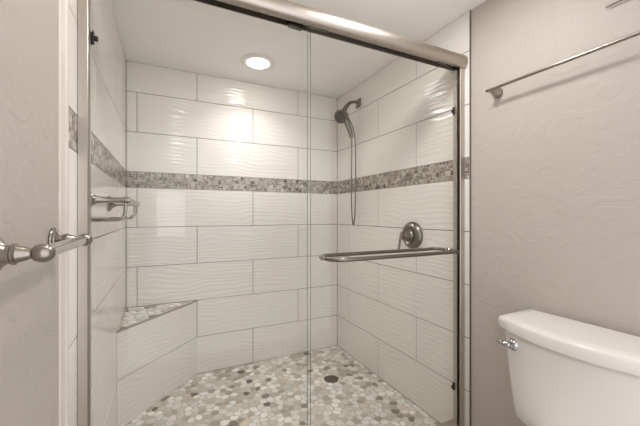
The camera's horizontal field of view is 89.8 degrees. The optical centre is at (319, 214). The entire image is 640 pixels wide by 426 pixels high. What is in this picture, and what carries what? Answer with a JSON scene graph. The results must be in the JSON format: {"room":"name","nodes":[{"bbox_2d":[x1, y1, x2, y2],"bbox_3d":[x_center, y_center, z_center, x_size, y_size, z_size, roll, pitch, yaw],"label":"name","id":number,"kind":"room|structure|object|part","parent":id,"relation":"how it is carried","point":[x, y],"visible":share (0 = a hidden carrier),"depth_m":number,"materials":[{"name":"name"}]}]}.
{"room":"bathroom","nodes":[
{"label":"bathroom","id":0,"kind":"room"},
{"bbox_2d":[0,0,125,425],"bbox_3d":[-0.828,0.082,0.952,0.150,2.457,3.136,0,0,-26],"label":"wall","id":1,"kind":"structure","parent":0,"point":[29,29],"depth_m":0.82,"materials":[{"name":"beige paint"}]},
{"bbox_2d":[0,227,92,270],"bbox_3d":[-0.589,0.069,0.710,0.087,0.070,0.403,0,0,-26],"label":"towel bar","id":2,"kind":"object","parent":1,"relation":"attached to","point":[58,243],"visible":1,"depth_m":0.56,"materials":[{"name":"silver metal"}]},
{"bbox_3d":[-0.530,0.069,0.553,0.055,0.070,0.070,0,0,-26],"label":"post","id":3,"kind":"part","parent":2,"relation":"part of","materials":[{"name":"silver metal"}]},
{"bbox_3d":[-0.676,0.069,0.852,0.055,0.070,0.070,0,0,-26],"label":"post","id":4,"kind":"part","parent":2,"relation":"part of","materials":[{"name":"silver metal"}]},
{"bbox_2d":[59,0,68,425],"bbox_3d":[-0.734,0.075,0.919,0.013,2.445,0.048,0,0,-26],"label":"trim","id":5,"kind":"structure","parent":1,"relation":"attached to","point":[63,4],"depth_m":0.92,"materials":[{"name":"beige"}]},
{"bbox_2d":[91,192,139,221],"bbox_3d":[-0.904,-0.033,1.440,0.139,0.121,0.598,0,0,-26],"label":"rack","id":6,"kind":"object","parent":1,"relation":"attached to","point":[125,201],"visible":0.93,"depth_m":1.22,"materials":[{"name":"silver metal"}]},
{"bbox_3d":[-0.790,-0.054,1.206,0.139,0.078,0.078,0,0,-26],"label":"post","id":7,"kind":"part","parent":6,"relation":"part of","materials":[{"name":"silver metal"}]},
{"bbox_3d":[-1.018,-0.054,1.674,0.139,0.078,0.078,0,0,-26],"label":"post","id":8,"kind":"part","parent":6,"relation":"part of","materials":[{"name":"silver metal"}]},
{"bbox_2d":[126,61,336,373],"bbox_3d":[-0.670,0.082,2.853,2.097,2.457,0.150,0,0,-26],"label":"wall","id":9,"kind":"structure","parent":0,"point":[216,167],"depth_m":2.73,"materials":[{"name":"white tile"}]},
{"bbox_2d":[125,345,439,425],"bbox_3d":[0.048,1.357,1.376,2.097,0.122,3.434,0,0,-26],"label":"floor","id":10,"kind":"structure","parent":0,"point":[270,392],"depth_m":2.25,"materials":[{"name":"beige tile"}]},
{"bbox_2d":[117,300,196,425],"bbox_3d":[-1.112,0.998,2.265,0.502,0.600,0.533,0,0,-26],"label":"bench","id":11,"kind":"object","parent":10,"relation":"on","point":[157,344],"visible":1,"depth_m":2.20,"materials":[{"name":"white tile"}]},
{"bbox_3d":[-1.119,0.707,2.269,0.479,0.012,0.509,0,0,-26],"label":"seat","id":12,"kind":"part","parent":11,"relation":"part of","materials":[{"name":"beige tile"}]},
{"bbox_2d":[324,375,338,382],"bbox_3d":[0.089,1.295,2.526,0.116,0.004,0.116,0,0,-26],"label":"floor drain","id":13,"kind":"object","parent":10,"relation":"on","point":[330,378],"visible":1,"depth_m":2.53,"materials":[{"name":"grey metal"}]},
{"bbox_2d":[496,309,639,425],"bbox_3d":[0.766,0.867,1.101,0.730,0.862,0.528,0,0,-26],"label":"toilet","id":14,"kind":"object","parent":10,"relation":"on","point":[563,371],"visible":1,"depth_m":1.14,"materials":[{"name":"white ceramic"}]},
{"bbox_3d":[0.769,0.540,1.339,0.061,0.022,0.026,0,0,36],"label":"lever","id":15,"kind":"part","parent":14,"relation":"part of","materials":[{"name":"silver metal"}]},
{"bbox_3d":[0.792,0.541,1.328,0.032,0.050,0.050,0,0,-26],"label":"flush handle","id":16,"kind":"part","parent":14,"relation":"part of","materials":[{"name":"silver metal"}]},
{"bbox_3d":[0.965,0.466,1.197,0.288,0.060,0.528,0,0,-26],"label":"tank lid","id":17,"kind":"part","parent":14,"relation":"part of","materials":[{"name":"white ceramic"}]},
{"bbox_2d":[111,0,485,97],"bbox_3d":[0.048,-1.197,1.376,2.097,0.100,3.434,0,0,-26],"label":"ceiling","id":18,"kind":"structure","parent":0,"point":[183,35],"depth_m":2.11,"materials":[{"name":"white paint"}]},
{"bbox_2d":[241,54,274,69],"bbox_3d":[-0.466,-1.133,2.416,0.254,0.027,0.254,0,0,-26],"label":"recessed light","id":19,"kind":"object","parent":18,"relation":"in","point":[252,61],"visible":1,"depth_m":2.38,"materials":[{"name":"white plastic"}]},
{"bbox_2d":[337,0,639,425],"bbox_3d":[0.922,0.082,1.803,0.150,2.457,3.136,0,0,-26],"label":"wall","id":20,"kind":"structure","parent":0,"point":[555,158],"depth_m":1.69,"materials":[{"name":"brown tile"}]},
{"bbox_2d":[78,0,467,425],"bbox_3d":[0.004,0.160,1.467,1.795,2.133,0.113,0,0,-26],"label":"shower door frame","id":21,"kind":"object","parent":20,"relation":"attached to","point":[280,12],"visible":0.99,"depth_m":1.41,"materials":[{"name":"silver metal"}]},
{"bbox_2d":[288,20,310,425],"bbox_3d":[-0.426,0.165,1.290,0.852,2.070,0.016,0,0,-26],"label":"sliding shower door","id":22,"kind":"structure","parent":21,"relation":"attached to","point":[292,25],"depth_m":1.48,"materials":[{"name":"clear glass"}]},
{"bbox_3d":[0.002,-0.869,1.466,1.791,0.074,0.113,0,0,-26],"label":"header rail","id":23,"kind":"part","parent":21,"relation":"part of","materials":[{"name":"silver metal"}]},
{"bbox_2d":[307,25,459,425],"bbox_3d":[0.371,0.165,1.628,0.950,2.070,0.189,0,0,-26],"label":"sliding shower door","id":24,"kind":"structure","parent":21,"relation":"attached to","point":[440,251],"depth_m":1.50,"materials":[{"name":"clear glass"}]},
{"bbox_2d":[334,98,360,224],"bbox_3d":[0.241,-0.458,2.761,0.237,1.111,0.106,0,0,-26],"label":"shower","id":25,"kind":"object","parent":20,"relation":"attached to","point":[340,116],"visible":1,"depth_m":2.78,"materials":[{"name":"silver metal"}]},
{"bbox_3d":[0.229,-0.771,2.764,0.130,0.224,0.060,0,0,-26],"label":"handle","id":26,"kind":"part","parent":25,"relation":"part of","materials":[{"name":"silver metal"}]},
{"bbox_3d":[0.258,-0.931,2.783,0.168,0.125,0.044,0,0,-26],"label":"arm","id":27,"kind":"part","parent":25,"relation":"part of","materials":[{"name":"silver metal"}]},
{"bbox_2d":[398,222,422,248],"bbox_3d":[0.583,0.144,2.183,0.126,0.188,0.188,0,0,-26],"label":"shower valve","id":28,"kind":"object","parent":20,"relation":"attached to","point":[411,234],"visible":0.99,"depth_m":2.16,"materials":[{"name":"silver metal"}]},
{"bbox_3d":[0.548,0.182,2.167,0.049,0.111,0.025,0,0,-26],"label":"lever","id":29,"kind":"part","parent":28,"relation":"part of","materials":[{"name":"silver metal"}]},
{"bbox_2d":[470,10,470,425],"bbox_3d":[0.846,0.075,1.804,0.012,2.445,0.004,0,0,-26],"label":"trim","id":30,"kind":"structure","parent":20,"relation":"attached to","point":[470,10],"depth_m":1.80,"materials":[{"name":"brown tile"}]},
{"bbox_2d":[485,31,639,97],"bbox_3d":[1.048,-0.626,1.309,0.074,0.053,0.791,0,0,-26],"label":"towel bar","id":31,"kind":"object","parent":20,"relation":"attached to","point":[496,91],"visible":1,"depth_m":1.34,"materials":[{"name":"silver metal"}]},
{"bbox_3d":[0.887,-0.626,1.641,0.074,0.053,0.053,0,0,-26],"label":"post","id":32,"kind":"part","parent":31,"relation":"part of","materials":[{"name":"silver metal"}]},
{"bbox_2d":[605,0,622,7],"bbox_3d":[1.196,-0.802,1.073,0.014,0.006,0.385,0,0,-26],"label":"wall rail","id":33,"kind":"object","parent":20,"relation":"attached to","point":[619,0],"visible":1,"depth_m":1.22,"materials":[{"name":"silver metal"}]}
]}

